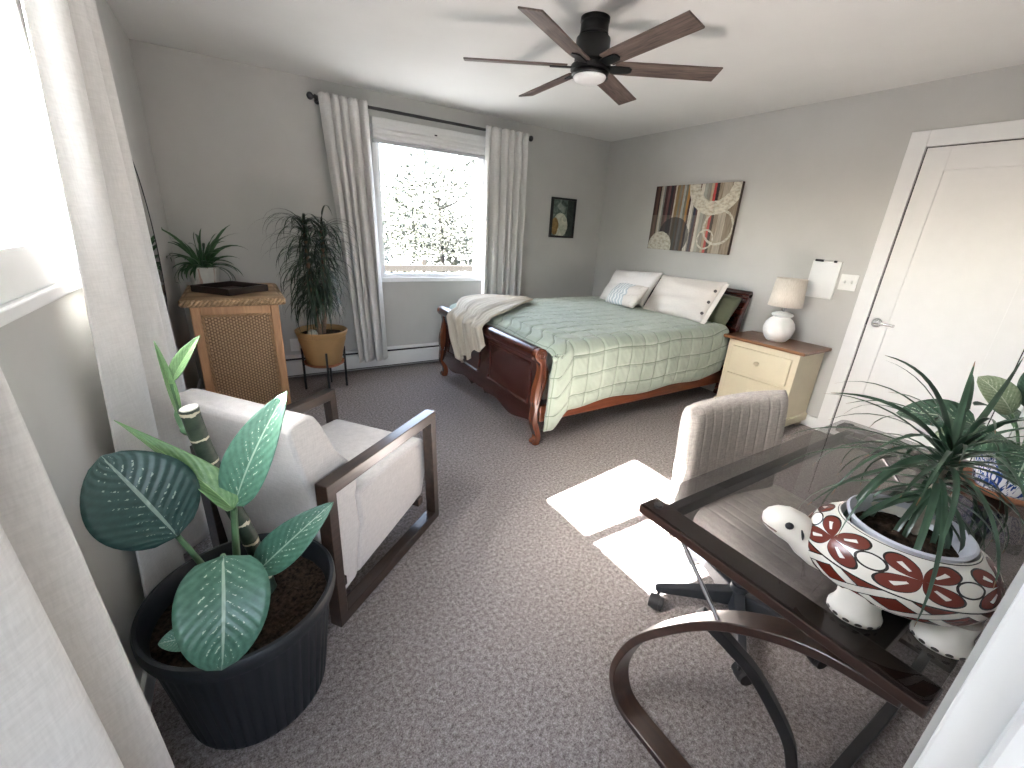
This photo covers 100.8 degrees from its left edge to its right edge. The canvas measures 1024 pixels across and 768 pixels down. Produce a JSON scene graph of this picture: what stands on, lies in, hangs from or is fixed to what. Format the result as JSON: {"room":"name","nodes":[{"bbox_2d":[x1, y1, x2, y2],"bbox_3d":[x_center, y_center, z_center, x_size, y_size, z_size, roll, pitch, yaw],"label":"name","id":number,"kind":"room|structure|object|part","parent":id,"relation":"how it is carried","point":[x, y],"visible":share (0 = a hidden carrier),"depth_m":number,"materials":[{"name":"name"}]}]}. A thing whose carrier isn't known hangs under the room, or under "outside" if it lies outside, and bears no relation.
{"room":"bedroom","nodes":[
{"label":"bedroom","id":0,"kind":"room"},
{"bbox_2d":[0,0,198,684],"bbox_3d":[-1.494,-0.410,1.431,0.140,2.440,4.348,-9,23,-31],"label":"wall","id":1,"kind":"structure","parent":0,"point":[49,366],"depth_m":1.16,"materials":[{"name":"paint"}]},
{"bbox_2d":[0,0,81,326],"bbox_3d":[-1.023,-0.574,0.631,0.170,0.975,1.320,-9,23,-31],"label":"window","id":2,"kind":"structure","parent":1,"relation":"in","point":[38,263],"depth_m":1.09,"materials":[{"name":"glass"}]},
{"bbox_3d":[-1.129,-0.624,0.854,0.035,0.821,0.554,-9,23,-31],"label":"sash","id":3,"kind":"part","parent":2,"relation":"part of","materials":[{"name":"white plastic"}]},
{"bbox_3d":[-1.036,-0.539,0.637,0.144,0.845,1.080,-9,23,-31],"label":"frame","id":4,"kind":"part","parent":2,"relation":"part of","materials":[{"name":"white plastic"}]},
{"bbox_3d":[-1.016,-0.136,0.813,0.090,0.030,1.320,-9,23,-31],"label":"sill","id":5,"kind":"part","parent":2,"relation":"part of","materials":[{"name":"white paint"}]},
{"bbox_2d":[132,159,168,314],"bbox_3d":[-1.927,-0.706,2.232,0.012,0.990,0.740,-9,23,-31],"label":"oval mirror","id":6,"kind":"object","parent":1,"relation":"attached to","point":[146,210],"visible":0.25,"depth_m":2.44,"materials":[{"name":"black metal"}]},
{"bbox_2d":[140,378,202,709],"bbox_3d":[-1.531,0.662,1.927,0.014,0.085,4.208,-9,23,-31],"label":"baseboard","id":7,"kind":"structure","parent":1,"relation":"attached to","point":[147,685],"depth_m":1.28,"materials":[{"name":"white paint"}]},
{"bbox_2d":[129,39,609,387],"bbox_3d":[-0.782,-1.423,4.335,4.580,2.440,0.140,-9,23,-31],"label":"wall","id":8,"kind":"structure","parent":0,"point":[233,143],"depth_m":3.46,"materials":[{"name":"paint"}]},
{"bbox_2d":[290,338,299,350],"bbox_3d":[-1.985,-0.357,3.872,0.072,0.116,0.009,-9,23,-31],"label":"wall outlet","id":9,"kind":"object","parent":8,"relation":"attached to","point":[294,343],"visible":0.93,"depth_m":3.87,"materials":[{"name":"white plastic"}]},
{"bbox_2d":[285,342,444,376],"bbox_3d":[-0.768,-0.359,4.640,4.150,0.197,0.070,-9,23,-31],"label":"baseboard heater","id":10,"kind":"object","parent":8,"relation":"attached to","point":[413,353],"visible":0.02,"depth_m":4.30,"materials":[{"name":"white metal"}]},
{"bbox_2d":[306,91,532,141],"bbox_3d":[-0.703,-2.381,3.837,2.121,0.061,0.117,-9,23,-31],"label":"curtain rod","id":11,"kind":"object","parent":8,"relation":"attached to","point":[310,96],"visible":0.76,"depth_m":3.70,"materials":[{"name":"black metal"}]},
{"bbox_2d":[317,91,387,362],"bbox_3d":[-1.368,-1.258,3.755,0.454,2.190,0.158,-9,23,-31],"label":"linen curtain","id":12,"kind":"object","parent":11,"relation":"hanging from","point":[345,122],"visible":1,"depth_m":3.64,"materials":[{"name":"white fabric"}]},
{"bbox_3d":[-0.687,-2.374,3.812,1.985,0.025,0.025,-9,23,-31],"label":"rod","id":13,"kind":"part","parent":11,"relation":"part of","materials":[{"name":"black metal"}]},
{"bbox_2d":[481,125,528,295],"bbox_3d":[-0.103,-1.457,4.503,0.488,2.185,0.157,-9,23,-31],"label":"linen curtain","id":14,"kind":"object","parent":11,"relation":"hanging from","point":[506,151],"visible":0.71,"depth_m":4.36,"materials":[{"name":"white fabric"}]},
{"bbox_2d":[370,123,484,281],"bbox_3d":[-0.803,-1.704,4.187,1.128,1.335,0.152,-9,23,-31],"label":"window","id":15,"kind":"structure","parent":8,"relation":"in","point":[476,275],"depth_m":4.29,"materials":[{"name":"white plastic"}]},
{"bbox_2d":[370,116,485,158],"bbox_3d":[-0.715,-2.248,3.896,1.130,0.195,0.051,-9,23,-31],"label":"window shade","id":16,"kind":"object","parent":15,"relation":"attached to","point":[384,130],"visible":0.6,"depth_m":3.84,"materials":[{"name":"white fabric"}]},
{"bbox_3d":[-0.714,-2.319,3.876,1.130,0.047,0.038,-9,23,-31],"label":"head rail","id":17,"kind":"part","parent":16,"relation":"part of","materials":[{"name":"white fabric"}]},
{"bbox_3d":[-0.722,-2.172,3.929,1.120,0.030,0.032,-9,23,-31],"label":"rail","id":18,"kind":"part","parent":16,"relation":"part of","materials":[{"name":"white plastic"}]},
{"bbox_2d":[548,197,576,237],"bbox_3d":[0.591,-1.931,4.933,0.350,0.430,0.030,-9,23,-31],"label":"framed picture","id":19,"kind":"object","parent":8,"relation":"attached to","point":[563,210],"visible":1,"depth_m":4.93,"materials":[{"name":"black metal"}]},
{"bbox_2d":[106,0,1023,141],"bbox_3d":[0.428,-1.932,2.181,4.580,0.120,4.488,-9,23,-31],"label":"ceiling","id":20,"kind":"structure","parent":0,"point":[773,55],"depth_m":2.49,"materials":[{"name":"paint"}]},
{"bbox_2d":[463,6,722,104],"bbox_3d":[0.416,-1.725,2.200,1.239,0.282,1.334,-9,23,-31],"label":"ceiling fan","id":21,"kind":"object","parent":20,"relation":"attached to","point":[593,56],"visible":1,"depth_m":2.13,"materials":[{"name":"brown wood"}]},
{"bbox_3d":[0.016,-1.687,2.221,0.545,0.008,0.114,3,33,0],"label":"fan blade","id":22,"kind":"part","parent":21,"relation":"part of","materials":[{"name":"brown wood"}]},
{"bbox_3d":[0.220,-1.792,2.545,0.114,0.008,0.545,-21,28,-23],"label":"fan blade","id":23,"kind":"part","parent":21,"relation":"part of","materials":[{"name":"brown wood"}]},
{"bbox_3d":[0.209,-1.558,1.898,0.114,0.008,0.545,27,28,22],"label":"fan blade","id":24,"kind":"part","parent":21,"relation":"part of","materials":[{"name":"brown wood"}]},
{"bbox_3d":[0.616,-1.769,2.547,0.114,0.008,0.545,0,16,32],"label":"fan blade","id":25,"kind":"part","parent":21,"relation":"part of","materials":[{"name":"brown wood"}]},
{"bbox_3d":[0.606,-1.535,1.900,0.114,0.008,0.545,6,16,-33],"label":"fan blade","id":26,"kind":"part","parent":21,"relation":"part of","materials":[{"name":"brown wood"}]},
{"bbox_3d":[0.809,-1.640,2.224,0.545,0.008,0.114,3,7,0],"label":"fan blade","id":27,"kind":"part","parent":21,"relation":"part of","materials":[{"name":"brown wood"}]},
{"bbox_2d":[151,361,1023,767],"bbox_3d":[0.822,0.797,2.243,4.580,0.120,6.540,-9,23,-31],"label":"floor","id":28,"kind":"structure","parent":0,"point":[493,641],"depth_m":1.58,"materials":[{"name":"carpet"}]},
{"bbox_2d":[80,335,335,749],"bbox_3d":[-0.760,0.430,1.157,0.501,1.132,0.511,-9,23,-31],"label":"plant","id":29,"kind":"object","parent":28,"relation":"on","point":[235,636],"visible":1,"depth_m":1.06,"materials":[{"name":"green plant"}]},
{"bbox_3d":[-0.789,0.774,1.288,0.494,0.393,0.494,-9,23,-31],"label":"plant pot","id":30,"kind":"part","parent":29,"relation":"part of","materials":[{"name":"black plastic"}]},
{"bbox_2d":[178,283,290,404],"bbox_3d":[-1.985,-0.240,3.139,0.583,0.900,0.742,-9,23,-31],"label":"base cabinet","id":31,"kind":"object","parent":28,"relation":"on","point":[240,345],"visible":0.88,"depth_m":2.85,"materials":[{"name":"wicker"}]},
{"bbox_3d":[-2.025,-0.096,2.810,0.052,0.850,0.052,-9,23,-31],"label":"corner post","id":32,"kind":"part","parent":31,"relation":"part of","materials":[{"name":"wood"}]},
{"bbox_2d":[161,224,247,284],"bbox_3d":[-2.196,-0.943,3.089,0.489,0.430,0.550,-9,23,-31],"label":"spider plant","id":33,"kind":"object","parent":31,"relation":"on","point":[201,268],"visible":0.93,"depth_m":3.01,"materials":[{"name":"green plant"}]},
{"bbox_3d":[-2.237,-0.791,3.081,0.208,0.122,0.198,-9,23,-31],"label":"plant pot","id":34,"kind":"part","parent":33,"relation":"part of","materials":[{"name":"white ceramic"}]},
{"bbox_2d":[190,281,267,295],"bbox_3d":[-1.943,-0.664,2.928,0.320,0.044,0.320,9,21,14],"label":"wooden tray","id":35,"kind":"object","parent":31,"relation":"on","point":[226,288],"visible":1,"depth_m":2.89,"materials":[{"name":"brown wood"}]},
{"bbox_2d":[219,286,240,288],"bbox_3d":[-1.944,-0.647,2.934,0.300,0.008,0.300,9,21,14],"label":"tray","id":36,"kind":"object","parent":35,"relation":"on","point":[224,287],"depth_m":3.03,"materials":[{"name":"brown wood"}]},
{"bbox_3d":[-1.814,-0.491,2.787,0.390,0.060,0.038,-9,23,-31],"label":"rail","id":37,"kind":"part","parent":31,"relation":"part of","materials":[{"name":"wood"}]},
{"bbox_3d":[-1.830,-0.148,2.905,0.395,0.668,0.010,-9,23,-31],"label":"woven panel","id":38,"kind":"part","parent":31,"relation":"part of","materials":[{"name":"wicker"}]},
{"bbox_3d":[-1.649,-0.155,3.035,0.052,0.850,0.052,-9,23,-31],"label":"corner post","id":39,"kind":"part","parent":31,"relation":"part of","materials":[{"name":"wood"}]},
{"bbox_2d":[171,388,438,626],"bbox_3d":[-0.781,0.353,1.802,0.625,0.838,0.780,10,21,18],"label":"armchair","id":40,"kind":"object","parent":28,"relation":"on","point":[372,476],"visible":0.77,"depth_m":1.61,"materials":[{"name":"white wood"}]},
{"bbox_3d":[-1.046,0.405,1.958,0.050,0.604,0.717,10,21,18],"label":"arm frame","id":41,"kind":"part","parent":40,"relation":"part of","materials":[{"name":"brown wood"}]},
{"bbox_3d":[-0.869,0.402,1.568,0.509,0.779,0.274,10,21,18],"label":"backrest","id":42,"kind":"part","parent":40,"relation":"part of","materials":[{"name":"fabric"}]},
{"bbox_3d":[-0.752,0.458,1.951,0.509,0.387,0.530,10,21,18],"label":"seat","id":43,"kind":"part","parent":40,"relation":"part of","materials":[{"name":"fabric"}]},
{"bbox_3d":[-0.508,0.502,1.781,0.050,0.604,0.717,10,21,18],"label":"arm frame","id":44,"kind":"part","parent":40,"relation":"part of","materials":[{"name":"brown wood"}]},
{"bbox_3d":[-0.791,0.618,1.920,0.535,0.055,0.580,10,21,18],"label":"cross rail","id":45,"kind":"part","parent":40,"relation":"part of","materials":[{"name":"brown wood"}]},
{"bbox_2d":[301,346,347,388],"bbox_3d":[-1.606,-0.138,3.699,0.302,0.370,0.275,12,22,23],"label":"plant stand","id":46,"kind":"object","parent":28,"relation":"on","point":[329,378],"visible":0.61,"depth_m":3.66,"materials":[{"name":"black metal"}]},
{"bbox_2d":[250,205,356,368],"bbox_3d":[-1.591,-0.741,3.358,0.746,1.269,0.622,1,20,-7],"label":"potted palm","id":47,"kind":"object","parent":46,"relation":"on","point":[330,339],"visible":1,"depth_m":3.35,"materials":[{"name":"plant"}]},
{"bbox_2d":[308,329,317,334],"bbox_3d":[-1.611,-0.409,3.422,0.081,0.068,0.068,-9,23,-31],"label":"garden stone","id":48,"kind":"object","parent":47,"relation":"on","point":[310,330],"visible":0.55,"depth_m":3.40,"materials":[{"name":"grey stone"}]},
{"bbox_2d":[294,324,347,365],"bbox_3d":[-1.607,-0.325,3.604,0.410,0.291,0.410,-9,23,-31],"label":"plant pot","id":49,"kind":"object","parent":47,"relation":"attached to","point":[314,347],"depth_m":3.50,"materials":[{"name":"ceramic"}]},
{"bbox_3d":[-1.788,-0.129,3.644,0.016,0.370,0.016,0,20,-10],"label":"leg","id":50,"kind":"part","parent":46,"relation":"part of","materials":[{"name":"black metal"}]},
{"bbox_3d":[-1.533,-0.075,3.536,0.016,0.370,0.016,-9,23,-31],"label":"leg","id":51,"kind":"part","parent":46,"relation":"part of","materials":[{"name":"black metal"}]},
{"bbox_3d":[-1.647,-0.190,3.834,0.016,0.370,0.016,0,20,-10],"label":"leg","id":52,"kind":"part","parent":46,"relation":"part of","materials":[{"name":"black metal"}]},
{"bbox_3d":[-1.486,-0.161,3.781,0.016,0.370,0.016,-13,26,-38],"label":"leg","id":53,"kind":"part","parent":46,"relation":"part of","materials":[{"name":"black metal"}]},
{"bbox_2d":[437,278,752,445],"bbox_3d":[0.700,-0.456,4.008,2.329,1.018,1.670,-9,23,-31],"label":"sleigh bed","id":54,"kind":"object","parent":28,"relation":"on","point":[512,369],"visible":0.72,"depth_m":3.24,"materials":[{"name":"brown wood"}]},
{"bbox_3d":[-0.669,-0.414,4.130,0.114,0.703,0.055,-9,23,-31],"label":"footboard post","id":55,"kind":"part","parent":54,"relation":"part of","materials":[{"name":"brown wood"}]},
{"bbox_3d":[-0.439,-0.346,3.775,0.034,0.306,0.638,-9,23,-31],"label":"panel moulding","id":56,"kind":"part","parent":54,"relation":"part of","materials":[{"name":"brown wood"}]},
{"bbox_3d":[-0.243,-0.194,3.488,0.080,0.508,1.555,-9,23,-31],"label":"footboard","id":57,"kind":"part","parent":54,"relation":"part of","materials":[{"name":"brown wood"}]},
{"bbox_2d":[446,294,532,362],"bbox_3d":[-0.254,-0.523,3.885,0.612,0.473,1.295,10,21,18],"label":"throw blanket","id":58,"kind":"object","parent":54,"relation":"on","point":[466,321],"visible":1,"depth_m":3.56,"materials":[{"name":"beige fabric"}]},
{"bbox_3d":[-0.031,-0.099,3.161,0.034,0.306,0.593,-9,23,-31],"label":"panel moulding","id":59,"kind":"part","parent":54,"relation":"part of","materials":[{"name":"brown wood"}]},
{"bbox_3d":[0.169,0.096,2.866,0.114,0.703,0.055,-9,23,-31],"label":"footboard post","id":60,"kind":"part","parent":54,"relation":"part of","materials":[{"name":"brown wood"}]},
{"bbox_2d":[541,353,552,399],"bbox_3d":[0.669,-0.420,4.011,1.990,0.362,1.520,-9,23,-31],"label":"mattress","id":61,"kind":"object","parent":54,"relation":"on","point":[549,360],"visible":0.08,"depth_m":2.93,"materials":[{"name":"grey fabric"}]},
{"bbox_2d":[449,296,728,431],"bbox_3d":[0.615,-0.368,3.970,1.941,0.643,1.792,-9,23,-31],"label":"comforter","id":62,"kind":"object","parent":54,"relation":"on","point":[599,349],"visible":0.8,"depth_m":3.25,"materials":[{"name":"green fabric"}]},
{"bbox_2d":[605,283,648,307],"bbox_3d":[1.148,-0.898,4.269,0.192,0.223,0.508,-4,21,-20],"label":"lumbar pillow","id":63,"kind":"object","parent":62,"relation":"on","point":[623,294],"visible":1,"depth_m":4.16,"materials":[{"name":"white fabric"}]},
{"bbox_2d":[600,269,662,306],"bbox_3d":[1.241,-1.029,4.500,0.265,0.370,0.721,-7,22,-26],"label":"bed pillow","id":64,"kind":"object","parent":62,"relation":"on","point":[646,279],"visible":0.62,"depth_m":4.37,"materials":[{"name":"white fabric"}]},
{"bbox_2d":[643,275,728,323],"bbox_3d":[1.579,-0.804,3.937,0.263,0.363,0.776,-7,22,-27],"label":"bed pillow","id":65,"kind":"object","parent":62,"relation":"on","point":[690,299],"visible":1,"depth_m":3.81,"materials":[{"name":"fabric"}]},
{"bbox_2d":[707,294,742,325],"bbox_3d":[1.790,-0.712,3.871,0.234,0.263,0.488,-9,23,-31],"label":"pillow sham","id":66,"kind":"object","parent":62,"relation":"on","point":[726,306],"visible":0.31,"depth_m":3.70,"materials":[{"name":"green fabric"}]},
{"bbox_3d":[1.071,0.065,3.449,2.090,0.120,0.028,-9,23,-31],"label":"rail","id":67,"kind":"part","parent":54,"relation":"part of","materials":[{"name":"brown wood"}]},
{"bbox_3d":[1.624,-0.661,4.537,0.137,0.837,1.555,-9,23,-31],"label":"headboard","id":68,"kind":"part","parent":54,"relation":"part of","materials":[{"name":"brown wood"}]},
{"bbox_3d":[2.032,-0.360,3.911,0.189,0.930,0.055,-9,23,-31],"label":"headboard post","id":69,"kind":"part","parent":54,"relation":"part of","materials":[{"name":"brown wood"}]},
{"bbox_2d":[648,390,837,685],"bbox_3d":[0.944,0.519,1.553,0.652,0.891,0.667,-9,23,-31],"label":"office chair","id":70,"kind":"object","parent":28,"relation":"on","point":[720,439],"visible":0.65,"depth_m":1.52,"materials":[{"name":"beige fabric"}]},
{"bbox_3d":[0.806,0.290,1.612,0.535,0.518,0.144,-6,22,-25],"label":"backrest","id":71,"kind":"part","parent":70,"relation":"part of","materials":[{"name":"beige fabric"}]},
{"bbox_3d":[0.955,0.530,1.490,0.500,0.096,0.500,-6,22,-25],"label":"seat","id":72,"kind":"part","parent":70,"relation":"part of","materials":[{"name":"beige fabric"}]},
{"bbox_2d":[714,330,831,426],"bbox_3d":[2.139,-0.036,3.583,0.442,0.678,0.650,-9,23,-31],"label":"nightstand","id":73,"kind":"object","parent":28,"relation":"on","point":[753,362],"visible":0.64,"depth_m":3.41,"materials":[{"name":"beige paint"}]},
{"bbox_3d":[1.985,0.066,3.523,0.022,0.220,0.480,-9,23,-31],"label":"drawer","id":74,"kind":"part","parent":73,"relation":"part of","materials":[{"name":"beige paint"}]},
{"bbox_3d":[1.998,-0.157,3.442,0.022,0.215,0.480,-9,23,-31],"label":"drawer","id":75,"kind":"part","parent":73,"relation":"part of","materials":[{"name":"beige paint"}]},
{"bbox_2d":[763,277,807,341],"bbox_3d":[2.174,-0.589,3.390,0.244,0.495,0.244,-9,23,-31],"label":"table lamp","id":76,"kind":"object","parent":73,"relation":"on","point":[786,293],"visible":1,"depth_m":3.33,"materials":[{"name":"white ceramic"}]},
{"bbox_3d":[2.182,-0.721,3.342,0.244,0.213,0.244,-9,23,-31],"label":"lamp shade","id":77,"kind":"part","parent":76,"relation":"part of","materials":[{"name":"fabric"}]},
{"bbox_2d":[609,422,1015,767],"bbox_3d":[0.993,0.674,1.333,1.227,0.750,0.601,-9,23,-31],"label":"glass desk","id":78,"kind":"object","parent":28,"relation":"on","point":[861,655],"visible":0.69,"depth_m":1.04,"materials":[{"name":"brown wood"}]},
{"bbox_3d":[0.448,0.465,1.013,0.011,0.152,0.152,-9,23,-31],"label":"tension rod","id":79,"kind":"part","parent":78,"relation":"part of","materials":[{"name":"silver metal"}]},
{"bbox_3d":[0.497,0.760,1.051,0.068,0.725,0.564,-9,23,-31],"label":"bentwood leg","id":80,"kind":"part","parent":78,"relation":"part of","materials":[{"name":"brown wood"}]},
{"bbox_3d":[0.880,0.271,1.406,1.077,0.031,0.028,-9,23,-31],"label":"rail","id":81,"kind":"part","parent":78,"relation":"part of","materials":[{"name":"black metal"}]},
{"bbox_2d":[760,500,1004,659],"bbox_3d":[0.705,0.344,0.843,0.382,0.170,0.250,13,22,24],"label":"planter","id":82,"kind":"object","parent":78,"relation":"on","point":[872,576],"visible":0.89,"depth_m":0.75,"materials":[{"name":"white ceramic"}]},
{"bbox_2d":[782,355,1023,626],"bbox_3d":[0.873,0.173,0.917,0.681,0.460,0.374,-9,23,-31],"label":"potted plant","id":83,"kind":"object","parent":82,"relation":"in","point":[946,541],"visible":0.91,"depth_m":0.81,"materials":[{"name":"green plant"}]},
{"bbox_3d":[0.744,0.305,0.814,0.202,0.097,0.188,-9,23,-31],"label":"bowl pot","id":84,"kind":"part","parent":83,"relation":"part of","materials":[{"name":"white ceramic"}]},
{"bbox_3d":[1.421,0.311,1.596,0.011,0.152,0.152,-9,23,-31],"label":"tension rod","id":85,"kind":"part","parent":78,"relation":"part of","materials":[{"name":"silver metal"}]},
{"bbox_3d":[1.389,0.276,1.478,0.030,0.029,0.410,-9,23,-31],"label":"cross rail","id":86,"kind":"part","parent":78,"relation":"part of","materials":[{"name":"black metal"}]},
{"bbox_3d":[1.470,0.606,1.635,0.068,0.725,0.564,-9,23,-31],"label":"bentwood leg","id":87,"kind":"part","parent":78,"relation":"part of","materials":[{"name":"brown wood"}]},
{"bbox_3d":[1.108,0.410,1.061,1.077,0.031,0.060,-9,23,-31],"label":"rail","id":88,"kind":"part","parent":78,"relation":"part of","materials":[{"name":"metal"}]},
{"bbox_2d":[896,373,1023,506],"bbox_3d":[1.412,0.126,1.267,0.351,0.370,0.373,-9,23,-31],"label":"houseplant","id":89,"kind":"object","parent":78,"relation":"on","point":[1007,406],"visible":0.62,"depth_m":1.22,"materials":[{"name":"plant"}]},
{"bbox_3d":[1.473,0.264,1.251,0.184,0.110,0.184,-9,23,-31],"label":"plant pot","id":90,"kind":"part","parent":89,"relation":"part of","materials":[{"name":"blue ceramic"}]},
{"bbox_2d":[592,64,1023,445],"bbox_3d":[2.280,-1.006,3.693,0.140,2.440,4.348,-9,23,-31],"label":"wall","id":91,"kind":"structure","parent":0,"point":[820,178],"depth_m":3.43,"materials":[{"name":"paint"}]},
{"bbox_2d":[647,181,744,254],"bbox_3d":[1.772,-1.638,4.198,0.035,0.620,0.950,-9,23,-31],"label":"picture","id":92,"kind":"object","parent":91,"relation":"attached to","point":[700,218],"visible":1,"depth_m":4.13},
{"bbox_2d":[701,383,816,427],"bbox_3d":[2.112,0.082,4.108,0.014,0.095,4.208,-9,23,-31],"label":"baseboard","id":93,"kind":"structure","parent":91,"relation":"attached to","point":[810,421],"depth_m":3.55,"materials":[{"name":"white paint"}]},
{"bbox_2d":[805,260,842,299],"bbox_3d":[2.438,-0.819,3.327,0.014,0.280,0.200,-9,23,-31],"label":"paper","id":94,"kind":"object","parent":91,"relation":"attached to","point":[823,276],"visible":0.83,"depth_m":3.32,"materials":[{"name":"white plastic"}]},
{"bbox_2d":[815,259,837,262],"bbox_3d":[2.430,-0.952,3.277,0.017,0.019,0.147,-9,23,-31],"label":"marker","id":95,"kind":"object","parent":94,"relation":"attached to","point":[820,260],"visible":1,"depth_m":3.27,"materials":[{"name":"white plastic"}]},
{"bbox_2d":[837,274,859,290],"bbox_3d":[2.525,-0.763,3.188,0.023,0.116,0.116,-9,23,-31],"label":"light switch","id":96,"kind":"object","parent":91,"relation":"attached to","point":[848,282],"visible":1,"depth_m":3.19,"materials":[{"name":"white plastic"}]},
{"bbox_2d":[814,119,1023,460],"bbox_3d":[2.829,-0.482,2.758,0.020,2.155,0.990,-9,23,-31],"label":"trim","id":97,"kind":"structure","parent":91,"relation":"attached to","point":[1014,129],"depth_m":2.91,"materials":[{"name":"white paint"}]},
{"bbox_2d":[828,138,1023,460],"bbox_3d":[2.814,-0.435,2.767,0.089,2.058,0.793,-9,23,-31],"label":"door","id":98,"kind":"structure","parent":91,"relation":"in","point":[949,298],"depth_m":2.73,"materials":[{"name":"white paint"}]},
{"bbox_3d":[2.642,-0.427,3.024,0.057,0.064,0.148,-9,23,-31],"label":"handle","id":99,"kind":"part","parent":98,"relation":"part of","materials":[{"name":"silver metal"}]},
{"bbox_2d":[903,563,1023,767],"bbox_3d":[1.495,-0.038,0.899,4.300,2.440,0.140,-9,23,-31],"label":"wall","id":100,"kind":"structure","parent":0,"point":[1018,581],"depth_m":0.45,"materials":[{"name":"paint"}]},
{"bbox_2d":[913,584,1023,767],"bbox_3d":[0.512,0.297,0.372,0.038,2.060,0.144,-9,23,-31],"label":"trim","id":101,"kind":"structure","parent":100,"relation":"attached to","point":[983,725],"depth_m":0.42,"materials":[{"name":"white paint"}]},
{"label":"outside","id":102,"kind":"structure","parent":0,"visible":0},
{"bbox_2d":[384,251,472,272],"bbox_3d":[-5.435,1.350,8.607,120.000,0.200,130.000,-9,23,-31],"label":"ground","id":103,"kind":"structure","parent":102,"point":[395,258],"depth_m":55.91,"materials":[{"name":"white snow"}]},
{"bbox_2d":[383,217,392,272],"bbox_3d":[-7.607,-6.316,21.164,3.267,5.400,3.252,-9,23,-31],"label":"leafy tree","id":104,"kind":"object","parent":103,"relation":"on","point":[386,257],"visible":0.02,"depth_m":21.20,"materials":[{"name":"grey plant"}]},
{"bbox_2d":[388,271,413,272],"bbox_3d":[-3.999,-2.745,15.374,1.503,3.066,1.484,-9,23,-31],"label":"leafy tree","id":105,"kind":"object","parent":103,"relation":"on","point":[388,271],"visible":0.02,"depth_m":14.77,"materials":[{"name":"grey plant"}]},
{"bbox_2d":[386,146,435,272],"bbox_3d":[-6.637,-11.210,28.061,3.293,9.984,3.360,-9,23,-31],"label":"leafy tree","id":106,"kind":"object","parent":103,"relation":"on","point":[400,175],"visible":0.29,"depth_m":27.29,"materials":[{"name":"grey plant"}]},
{"bbox_2d":[381,148,474,272],"bbox_3d":[-2.948,-5.888,17.457,4.972,7.644,5.096,-9,23,-31],"label":"leafy tree","id":107,"kind":"object","parent":103,"relation":"on","point":[409,229],"visible":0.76,"depth_m":16.35,"materials":[{"name":"grey plant"}]},
{"bbox_2d":[385,259,472,272],"bbox_3d":[-4.319,-2.423,13.604,20.000,3.600,0.190,-9,23,-31],"label":"wooden fence","id":108,"kind":"object","parent":103,"relation":"on","point":[423,267],"visible":0.04,"depth_m":13.92,"materials":[{"name":"beige wood"}]},
{"bbox_3d":[-3.008,-2.522,14.472,0.140,3.340,0.130,-9,23,-31],"label":"post","id":109,"kind":"part","parent":108,"relation":"part of","materials":[{"name":"beige wood"}]},
{"bbox_3d":[-4.231,-3.313,13.222,20.000,0.780,0.060,-9,23,-31],"label":"rail","id":110,"kind":"part","parent":108,"relation":"part of","materials":[{"name":"beige wood"}]},
{"bbox_3d":[-0.911,-1.181,0.474,0.082,0.055,2.396,-9,23,-31],"label":"curtain rod","id":111,"kind":"object","parent":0,"visible":0},
{"bbox_2d":[0,367,174,767],"bbox_3d":[-0.533,0.071,0.314,0.120,2.285,0.847,-9,23,-31],"label":"linen curtain","id":112,"kind":"object","parent":111,"relation":"hanging from","point":[71,695],"visible":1,"depth_m":0.58,"materials":[{"name":"white fabric"}]},
{"bbox_2d":[21,0,209,597],"bbox_3d":[-1.326,-0.386,1.457,0.122,2.295,1.163,-9,23,-31],"label":"linen curtain","id":113,"kind":"object","parent":111,"relation":"hanging from","point":[126,308],"visible":0.72,"depth_m":1.25,"materials":[{"name":"white fabric"}]}
]}

